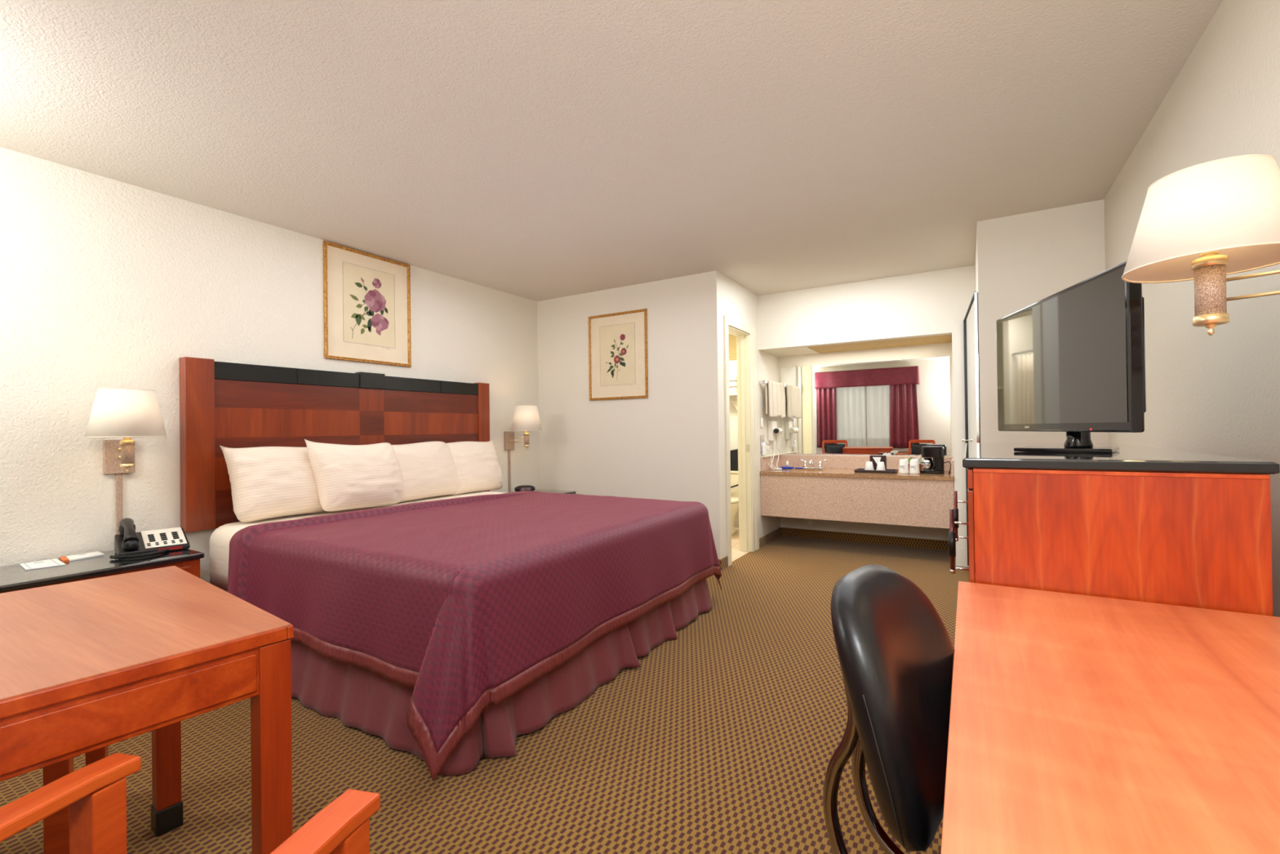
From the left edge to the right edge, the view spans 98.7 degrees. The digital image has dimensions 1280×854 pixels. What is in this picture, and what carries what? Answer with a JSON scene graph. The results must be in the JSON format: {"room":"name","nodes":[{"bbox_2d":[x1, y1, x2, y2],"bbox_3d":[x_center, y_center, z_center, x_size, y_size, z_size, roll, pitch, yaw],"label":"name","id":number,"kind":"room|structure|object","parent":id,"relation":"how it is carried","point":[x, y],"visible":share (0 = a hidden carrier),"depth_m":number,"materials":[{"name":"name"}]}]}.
{"room":"hotel room","nodes":[
{"label":"hotel room","id":0,"kind":"room"},
{"bbox_2d":[0,146,539,582],"bbox_3d":[-2.235,-0.024,3.511,0.100,2.440,4.810,-1,0,31],"label":"wall","id":1,"kind":"structure","parent":0,"point":[105,282],"depth_m":2.84,"materials":[{"name":"white paint"}]},
{"bbox_2d":[84,387,167,534],"bbox_3d":[-2.471,0.215,2.628,0.393,0.782,0.288,-1,0,31],"label":"wall lamp","id":2,"kind":"object","parent":1,"relation":"attached to","point":[125,413],"visible":0.98,"depth_m":2.55,"materials":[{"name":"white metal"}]},
{"bbox_2d":[178,356,490,532],"bbox_3d":[-1.901,0.091,3.891,0.077,0.944,2.180,-1,0,31],"label":"headboard","id":3,"kind":"object","parent":1,"relation":"attached to","point":[231,405],"visible":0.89,"depth_m":3.41,"materials":[{"name":"brown wood"}]},
{"bbox_2d":[323,240,411,367],"bbox_3d":[-1.927,-0.848,3.928,0.019,0.782,0.655,-1,0,31],"label":"framed print","id":4,"kind":"object","parent":1,"relation":"attached to","point":[366,296],"visible":1,"depth_m":3.90,"materials":[{"name":"paper"}]},
{"bbox_2d":[503,404,542,492],"bbox_3d":[-1.070,0.205,4.953,0.409,0.791,0.280,-1,0,31],"label":"wall lamp","id":5,"kind":"object","parent":1,"relation":"attached to","point":[526,417],"visible":1,"depth_m":4.85,"materials":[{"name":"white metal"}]},
{"bbox_2d":[0,526,968,853],"bbox_3d":[0.169,1.212,3.153,4.557,0.100,6.660,-1,0,31],"label":"floor","id":6,"kind":"structure","parent":0,"point":[725,735],"depth_m":1.90,"materials":[{"name":"carpet"}]},
{"bbox_2d":[43,745,108,853],"bbox_3d":[-1.776,0.732,1.371,0.619,0.890,0.514,-1,0,-36],"label":"armchair","id":7,"kind":"object","parent":6,"relation":"on","point":[56,825],"visible":0.02,"depth_m":1.33,"materials":[{"name":"orange wood"}]},
{"bbox_2d":[0,548,204,593],"bbox_3d":[-2.469,0.900,2.488,0.518,0.585,0.660,-1,0,31],"label":"nightstand","id":8,"kind":"object","parent":6,"relation":"on","point":[13,577],"visible":0.21,"depth_m":2.38,"materials":[{"name":"black stone"}]},
{"bbox_2d":[19,558,65,569],"bbox_3d":[-2.644,0.607,2.429,0.201,0.005,0.116,-1,0,35],"label":"paper sleeve","id":9,"kind":"object","parent":8,"relation":"on","point":[55,562],"visible":1,"depth_m":2.42,"materials":[{"name":"grey paper"}]},
{"bbox_2d":[59,551,104,562],"bbox_3d":[-2.610,0.605,2.566,0.140,0.009,0.150,-1,0,31],"label":"notepad","id":10,"kind":"object","parent":8,"relation":"on","point":[77,557],"visible":0.98,"depth_m":2.56,"materials":[{"name":"grey paper"}]},
{"bbox_2d":[109,517,190,559],"bbox_3d":[-2.390,0.528,2.676,0.312,0.158,0.289,-1,0,43],"label":"telephone","id":11,"kind":"object","parent":8,"relation":"on","point":[129,544],"visible":1,"depth_m":2.67,"materials":[{"name":"black plastic"}]},
{"bbox_2d":[158,545,182,551],"bbox_3d":[-2.290,0.593,2.678,0.007,0.014,0.090,-1,0,43],"label":"light","id":12,"kind":"object","parent":11,"relation":"attached to","point":[171,548],"depth_m":2.68,"materials":[{"name":"red plastic"}]},
{"bbox_2d":[0,565,293,853],"bbox_3d":[-1.303,0.791,1.070,0.870,0.756,0.820,-1,0,37],"label":"table","id":13,"kind":"object","parent":6,"relation":"on","point":[91,664],"visible":1,"depth_m":1.08,"materials":[{"name":"laminate"}]},
{"bbox_2d":[0,752,380,853],"bbox_3d":[-0.675,0.713,0.533,0.494,0.890,0.619,-1,0,13],"label":"armchair","id":14,"kind":"object","parent":6,"relation":"on","point":[95,793],"visible":1,"depth_m":0.78,"materials":[{"name":"orange wood"}]},
{"bbox_2d":[209,490,712,775],"bbox_3d":[-0.933,0.844,3.225,2.219,0.665,2.131,-1,0,31],"label":"bed","id":15,"kind":"object","parent":6,"relation":"on","point":[363,700],"visible":0.27,"depth_m":2.25,"materials":[{"name":"purple fabric"}]},
{"bbox_2d":[219,444,324,522],"bbox_3d":[-2.073,0.306,3.179,0.249,0.418,0.560,-1,0,25],"label":"pillow","id":16,"kind":"object","parent":15,"relation":"on","point":[266,482],"visible":0.85,"depth_m":3.05,"materials":[{"name":"white fabric"}]},
{"bbox_2d":[304,439,404,511],"bbox_3d":[-1.762,0.286,3.433,0.249,0.435,0.573,-1,0,36],"label":"pillow","id":17,"kind":"object","parent":15,"relation":"on","point":[348,477],"visible":1,"depth_m":3.34,"materials":[{"name":"white fabric"}]},
{"bbox_2d":[391,440,459,502],"bbox_3d":[-1.597,0.311,3.941,0.246,0.407,0.722,-1,0,28],"label":"pillow","id":18,"kind":"object","parent":15,"relation":"on","point":[428,468],"visible":0.73,"depth_m":3.91,"materials":[{"name":"white fabric"}]},
{"bbox_2d":[446,439,502,494],"bbox_3d":[-1.346,0.312,4.394,0.231,0.419,0.581,-1,0,36],"label":"pillow","id":19,"kind":"object","parent":15,"relation":"on","point":[477,467],"visible":0.8,"depth_m":4.34,"materials":[{"name":"white fabric"}]},
{"bbox_2d":[227,490,722,780],"bbox_3d":[-0.756,0.787,3.124,1.755,0.648,2.338,-1,0,31],"label":"bedspread","id":20,"kind":"object","parent":15,"relation":"on","point":[466,602],"visible":0.96,"depth_m":2.26,"materials":[{"name":"fabric"}]},
{"bbox_2d":[513,488,576,493],"bbox_3d":[-0.979,0.895,4.958,0.538,0.585,0.680,-1,0,31],"label":"nightstand","id":21,"kind":"object","parent":6,"relation":"on","point":[536,490],"visible":0.06,"depth_m":5.12,"materials":[{"name":"black"}]},
{"bbox_2d":[514,484,535,491],"bbox_3d":[-1.061,0.571,5.065,0.190,0.066,0.111,-1,0,-21],"label":"clock radio","id":22,"kind":"object","parent":21,"relation":"on","point":[522,487],"visible":0.68,"depth_m":5.03,"materials":[{"name":"black plastic"}]},
{"bbox_2d":[730,470,738,535],"bbox_3d":[0.968,0.834,6.072,0.500,0.668,0.810,-1,0,31],"label":"toilet","id":23,"kind":"object","parent":6,"relation":"on","point":[734,473],"visible":0.18,"depth_m":6.03,"materials":[{"name":"beige ceramic"}]},
{"bbox_2d":[729,448,738,488],"bbox_3d":[1.102,0.466,6.302,0.363,0.456,0.222,-1,0,31],"label":"bag","id":24,"kind":"object","parent":23,"relation":"on","point":[734,453],"visible":0.23,"depth_m":6.28,"materials":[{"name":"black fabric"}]},
{"bbox_2d":[822,564,955,853],"bbox_3d":[0.574,0.690,0.743,0.631,0.904,0.561,-1,0,31],"label":"desk chair","id":25,"kind":"object","parent":6,"relation":"on","point":[895,651],"visible":0.91,"depth_m":0.83,"materials":[{"name":"black leather"}]},
{"bbox_2d":[940,581,1279,853],"bbox_3d":[0.792,0.764,0.665,0.712,0.750,1.292,-1,0,31],"label":"desk","id":26,"kind":"object","parent":6,"relation":"on","point":[1079,724],"visible":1,"depth_m":0.71,"materials":[{"name":"laminate"}]},
{"bbox_2d":[948,442,1279,616],"bbox_3d":[1.429,0.606,1.900,0.600,1.064,1.474,-1,0,31],"label":"dresser","id":27,"kind":"object","parent":6,"relation":"on","point":[1133,522],"visible":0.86,"depth_m":1.25,"materials":[{"name":"orange wood"}]},
{"bbox_2d":[995,260,1146,453],"bbox_3d":[1.317,-0.170,1.728,0.295,0.488,0.752,-1,0,31],"label":"television","id":28,"kind":"object","parent":27,"relation":"on","point":[1071,361],"visible":0.94,"depth_m":1.59,"materials":[{"name":"black plastic"}]},
{"bbox_2d":[0,0,1222,301],"bbox_3d":[0.087,-1.327,3.086,4.557,0.100,6.470,-1,0,31],"label":"ceiling","id":29,"kind":"structure","parent":0,"point":[536,150],"depth_m":2.26,"materials":[{"name":"white paint"}]},
{"bbox_2d":[537,270,724,559],"bbox_3d":[-0.159,-0.043,5.013,1.920,2.440,0.100,-1,0,31],"label":"wall","id":30,"kind":"structure","parent":0,"point":[667,444],"depth_m":4.81,"materials":[{"name":"white paint"}]},
{"bbox_2d":[587,308,648,400],"bbox_3d":[-0.208,-0.642,4.970,0.628,0.782,0.019,-1,0,31],"label":"framed print","id":31,"kind":"object","parent":30,"relation":"attached to","point":[617,341],"visible":1,"depth_m":4.96,"materials":[{"name":"paper"}]},
{"bbox_2d":[718,555,728,570],"bbox_3d":[-0.133,1.134,5.011,1.932,0.085,0.142,-1,0,31],"label":"baseboard","id":32,"kind":"structure","parent":30,"relation":"attached to","point":[723,562],"depth_m":4.50,"materials":[{"name":"carpet"}]},
{"bbox_2d":[728,333,738,526],"bbox_3d":[1.045,-0.025,6.565,1.450,2.390,0.100,-1,0,31],"label":"wall","id":33,"kind":"structure","parent":0,"point":[732,363],"depth_m":6.47,"materials":[{"name":"white paint"}]},
{"bbox_2d":[728,333,736,359],"bbox_3d":[1.081,-0.946,6.462,0.285,0.310,0.034,-1,0,31],"label":"louvres","id":34,"kind":"object","parent":33,"relation":"attached to","point":[732,339],"visible":0.26,"depth_m":6.45,"materials":[{"name":"yellow wood"}]},
{"bbox_2d":[728,392,737,396],"bbox_3d":[0.985,-0.260,6.423,0.800,0.260,0.195,-1,0,31],"label":"towel shelf","id":35,"kind":"object","parent":33,"relation":"attached to","point":[731,393],"visible":0.02,"depth_m":6.27,"materials":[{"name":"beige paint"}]},
{"bbox_2d":[728,386,737,392],"bbox_3d":[1.014,-0.423,6.408,0.290,0.062,0.160,-1,0,31],"label":"folded towel","id":36,"kind":"object","parent":35,"relation":"on","point":[734,389],"visible":0.27,"depth_m":6.29,"materials":[{"name":"white fabric"}]},
{"bbox_2d":[728,381,737,387],"bbox_3d":[1.013,-0.491,6.409,0.290,0.062,0.160,-1,0,31],"label":"folded towel","id":37,"kind":"object","parent":36,"relation":"on","point":[731,384],"visible":0.23,"depth_m":6.29,"materials":[{"name":"white fabric"}]},
{"bbox_2d":[728,375,737,381],"bbox_3d":[1.012,-0.559,6.409,0.290,0.062,0.160,-1,0,31],"label":"folded towel","id":38,"kind":"object","parent":37,"relation":"on","point":[731,378],"visible":0.24,"depth_m":6.29,"materials":[{"name":"white fabric"}]},
{"bbox_2d":[730,400,737,409],"bbox_3d":[1.142,-0.198,6.372,0.221,0.247,0.029,-1,0,37],"label":"hanging cloth","id":39,"kind":"object","parent":35,"relation":"hanging from","point":[734,402],"visible":0.28,"depth_m":6.39,"materials":[{"name":"beige fabric"}]},
{"bbox_2d":[720,273,780,556],"bbox_3d":[1.048,-0.058,5.258,0.100,2.440,1.560,-1,0,31],"label":"wall","id":40,"kind":"structure","parent":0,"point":[740,304],"depth_m":5.32,"materials":[{"name":"white paint"}]},
{"bbox_2d":[723,315,759,566],"bbox_3d":[0.867,0.113,4.950,0.140,2.100,0.775,-1,0,31],"label":"door frame","id":41,"kind":"structure","parent":40,"relation":"attached to","point":[727,321],"depth_m":5.13,"materials":[{"name":"beige paint"}]},
{"bbox_2d":[760,417,763,427],"bbox_3d":[1.194,-0.041,5.392,0.009,0.095,0.050,-1,0,31],"label":"switch plate","id":42,"kind":"object","parent":40,"relation":"attached to","point":[761,419],"visible":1,"depth_m":5.37,"materials":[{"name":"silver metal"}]},
{"bbox_2d":[760,434,766,455],"bbox_3d":[1.214,0.176,5.398,0.032,0.200,0.100,-1,0,31],"label":"dispenser","id":43,"kind":"object","parent":40,"relation":"attached to","point":[763,446],"visible":1,"depth_m":5.37,"materials":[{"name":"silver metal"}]},
{"bbox_2d":[759,379,768,383],"bbox_3d":[1.353,-0.440,5.605,0.076,0.036,0.608,-1,0,31],"label":"towel bar","id":44,"kind":"object","parent":40,"relation":"attached to","point":[764,381],"visible":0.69,"depth_m":5.34,"materials":[{"name":"silver metal"}]},
{"bbox_2d":[764,379,773,417],"bbox_3d":[1.273,-0.277,5.408,0.053,0.365,0.103,-1,0,31],"label":"towel","id":45,"kind":"object","parent":44,"relation":"hanging from","point":[769,397],"visible":0.99,"depth_m":5.39,"materials":[{"name":"white fabric"}]},
{"bbox_2d":[770,380,777,417],"bbox_3d":[1.340,-0.279,5.521,0.052,0.362,0.151,-1,0,31],"label":"towel","id":46,"kind":"object","parent":44,"relation":"hanging from","point":[774,384],"visible":0.67,"depth_m":5.50,"materials":[{"name":"white fabric"}]},
{"bbox_2d":[776,382,781,416],"bbox_3d":[1.413,-0.285,5.642,0.053,0.350,0.128,-1,0,31],"label":"towel","id":47,"kind":"object","parent":44,"relation":"hanging from","point":[778,384],"visible":0.61,"depth_m":5.62,"materials":[{"name":"white fabric"}]},
{"bbox_2d":[780,382,786,417],"bbox_3d":[1.484,-0.275,5.762,0.052,0.370,0.140,-1,0,31],"label":"towel","id":48,"kind":"object","parent":44,"relation":"hanging from","point":[782,385],"visible":0.61,"depth_m":5.73,"materials":[{"name":"white fabric"}]},
{"bbox_2d":[764,440,770,450],"bbox_3d":[1.276,0.186,5.489,0.044,0.110,0.070,-1,0,31],"label":"outlet","id":49,"kind":"object","parent":40,"relation":"attached to","point":[766,441],"visible":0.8,"depth_m":5.48,"materials":[{"name":"white plastic"}]},
{"bbox_2d":[759,527,781,547],"bbox_3d":[1.321,1.118,5.571,0.012,0.085,0.723,-1,0,31],"label":"baseboard","id":50,"kind":"structure","parent":40,"relation":"attached to","point":[763,540],"depth_m":5.55,"materials":[{"name":"carpet"}]},
{"bbox_2d":[768,420,782,468],"bbox_3d":[1.341,0.182,5.527,0.118,0.493,0.349,-1,0,31],"label":"hair dryer","id":51,"kind":"object","parent":40,"relation":"attached to","point":[774,433],"visible":0.97,"depth_m":5.56,"materials":[{"name":"white plastic"}]},
{"bbox_2d":[757,265,975,567],"bbox_3d":[2.105,-0.072,5.161,1.813,2.440,0.640,-1,0,31],"label":"wall","id":52,"kind":"structure","parent":0,"point":[932,303],"depth_m":4.75,"materials":[{"name":"white paint"}]},
{"bbox_2d":[762,346,819,356],"bbox_3d":[1.528,-0.758,5.552,0.440,0.005,0.560,-1,0,31],"label":"trim","id":53,"kind":"structure","parent":52,"relation":"attached to","point":[801,350],"depth_m":5.53,"materials":[{"name":"beige paint"}]},
{"bbox_2d":[777,342,954,540],"bbox_3d":[2.518,-0.076,5.345,2.533,2.440,0.100,-1,0,31],"label":"wall niche","id":54,"kind":"object","parent":52,"relation":"in","point":[942,349],"visible":0.07,"depth_m":5.42,"materials":[{"name":"white paint"}]},
{"bbox_2d":[760,454,954,528],"bbox_3d":[2.037,0.568,5.196,1.638,0.562,0.650,-1,0,31],"label":"vanity","id":55,"kind":"object","parent":54,"relation":"attached to","point":[834,491],"visible":0.76,"depth_m":4.94,"materials":[{"name":"stone"}]},
{"bbox_2d":[760,453,782,457],"bbox_3d":[1.348,0.290,5.610,0.041,0.012,0.590,-1,0,31],"label":"ledge","id":56,"kind":"object","parent":55,"relation":"on","point":[768,455],"visible":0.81,"depth_m":5.52,"materials":[{"name":"beige paint"}]},
{"bbox_2d":[808,518,813,524],"bbox_3d":[1.738,0.925,5.604,0.052,0.140,0.052,-1,0,31],"label":"drain pipe","id":57,"kind":"object","parent":55,"relation":"attached to","point":[810,521],"visible":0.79,"depth_m":5.58,"materials":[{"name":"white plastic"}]},
{"bbox_2d":[760,466,954,480],"bbox_3d":[2.035,0.435,5.196,1.638,0.032,0.650,-1,0,31],"label":"countertop","id":58,"kind":"structure","parent":55,"relation":"on","point":[842,473],"depth_m":4.96,"materials":[{"name":"stone"}]},
{"bbox_2d":[780,460,793,469],"bbox_3d":[1.506,0.387,5.620,0.120,0.080,0.070,-1,0,31],"label":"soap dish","id":59,"kind":"object","parent":58,"relation":"on","point":[787,462],"visible":0.94,"depth_m":5.61,"materials":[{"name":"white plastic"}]},
{"bbox_2d":[798,458,826,468],"bbox_3d":[1.733,0.375,5.552,0.286,0.099,0.154,-1,0,31],"label":"faucet","id":60,"kind":"object","parent":58,"relation":"on","point":[805,465],"visible":0.99,"depth_m":5.58,"materials":[{"name":"silver metal"}]},
{"bbox_2d":[853,468,897,473],"bbox_3d":[2.180,0.404,5.071,0.348,0.023,0.208,-1,0,31],"label":"tray","id":61,"kind":"object","parent":58,"relation":"on","point":[859,470],"visible":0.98,"depth_m":5.00,"materials":[{"name":"black plastic"}]},
{"bbox_2d":[864,461,874,470],"bbox_3d":[2.122,0.365,5.082,0.083,0.088,0.083,-1,0,31],"label":"cup","id":62,"kind":"object","parent":61,"relation":"on","point":[868,466],"visible":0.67,"depth_m":5.06,"materials":[{"name":"white paper"}]},
{"bbox_2d":[869,453,891,470],"bbox_3d":[2.241,0.323,5.111,0.187,0.169,0.049,-1,0,31],"label":"caddy","id":63,"kind":"object","parent":61,"relation":"on","point":[874,459],"visible":0.7,"depth_m":5.10,"materials":[{"name":"black plastic"}]},
{"bbox_2d":[875,462,885,470],"bbox_3d":[2.203,0.363,5.022,0.083,0.088,0.083,-1,0,31],"label":"cup","id":64,"kind":"object","parent":61,"relation":"on","point":[880,466],"visible":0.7,"depth_m":5.00,"materials":[{"name":"white paper"}]},
{"bbox_2d":[898,459,908,473],"bbox_3d":[2.339,0.350,4.871,0.083,0.124,0.083,-1,0,31],"label":"paper cup","id":65,"kind":"object","parent":58,"relation":"on","point":[904,465],"visible":1,"depth_m":4.84,"materials":[{"name":"white paper"}]},
{"bbox_2d":[904,457,922,471],"bbox_3d":[2.509,0.343,5.049,0.169,0.135,0.080,-1,0,31],"label":"caddy","id":66,"kind":"object","parent":58,"relation":"on","point":[911,458],"visible":0.27,"depth_m":5.03,"materials":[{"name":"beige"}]},
{"bbox_2d":[909,459,919,474],"bbox_3d":[2.412,0.348,4.827,0.083,0.124,0.083,-1,0,31],"label":"paper cup","id":67,"kind":"object","parent":58,"relation":"on","point":[914,464],"visible":1,"depth_m":4.80,"materials":[{"name":"white paper"}]},
{"bbox_2d":[920,445,951,473],"bbox_3d":[2.617,0.291,4.866,0.244,0.236,0.222,-1,0,31],"label":"coffee maker","id":68,"kind":"object","parent":58,"relation":"on","point":[928,465],"visible":0.99,"depth_m":4.81,"materials":[{"name":"black plastic"}]},
{"bbox_2d":[781,527,948,550],"bbox_3d":[2.209,1.106,5.468,1.642,0.085,0.012,-1,0,31],"label":"baseboard","id":69,"kind":"structure","parent":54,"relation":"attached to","point":[827,535],"depth_m":5.44,"materials":[{"name":"wood"}]},
{"bbox_2d":[780,355,951,455],"bbox_3d":[2.189,-0.193,5.476,1.577,0.933,0.012,-1,0,31],"label":"wall mirror","id":70,"kind":"object","parent":54,"relation":"attached to","point":[902,406],"visible":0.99,"depth_m":5.43,"materials":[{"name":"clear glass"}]},
{"bbox_2d":[780,454,952,471],"bbox_3d":[2.196,0.352,5.467,1.638,0.132,0.020,-1,0,31],"label":"backsplash","id":71,"kind":"structure","parent":52,"relation":"attached to","point":[833,461],"depth_m":5.56,"materials":[{"name":"stone"}]},
{"bbox_2d":[808,334,951,352],"bbox_3d":[2.043,-0.782,5.244,1.642,0.026,0.560,-1,0,31],"label":"trim","id":72,"kind":"structure","parent":52,"relation":"attached to","point":[944,338],"depth_m":5.12,"materials":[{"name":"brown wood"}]},
{"bbox_2d":[975,199,1108,442],"bbox_3d":[2.868,-0.088,4.064,0.624,2.440,1.740,-1,0,31],"label":"wall","id":73,"kind":"structure","parent":0,"point":[1022,260],"depth_m":3.36,"materials":[{"name":"white paint"}]},
{"bbox_2d":[962,291,980,565],"bbox_3d":[2.393,0.124,3.980,0.050,1.987,1.056,-1,0,27],"label":"door","id":74,"kind":"structure","parent":73,"relation":"in","point":[971,322],"depth_m":3.88,"materials":[{"name":"white wood"}]},
{"bbox_2d":[964,297,977,442],"bbox_3d":[2.405,0.125,3.977,0.003,1.945,1.016,-1,0,27],"label":"mirror glass","id":75,"kind":"object","parent":74,"relation":"attached to","point":[971,388],"depth_m":3.96,"materials":[{"name":"white"}]},
{"bbox_2d":[1103,0,1279,617],"bbox_3d":[2.015,-0.089,1.934,0.100,2.440,6.470,-1,0,31],"label":"wall","id":76,"kind":"structure","parent":0,"point":[1218,393],"depth_m":1.74,"materials":[{"name":"white paint"}]},
{"bbox_2d":[1121,154,1279,335],"bbox_3d":[1.228,-0.349,1.105,0.391,0.341,0.275,-1,0,31],"label":"wall lamp","id":77,"kind":"object","parent":76,"relation":"attached to","point":[1205,223],"visible":1,"depth_m":1.09,"materials":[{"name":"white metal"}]},
{"bbox_2d":[1200,250,1218,257],"bbox_3d":[1.177,-0.377,1.136,0.032,0.055,0.032,-1,0,31],"label":"socket","id":78,"kind":"object","parent":77,"relation":"attached to","point":[1215,254],"depth_m":1.12,"materials":[{"name":"gold metal"}]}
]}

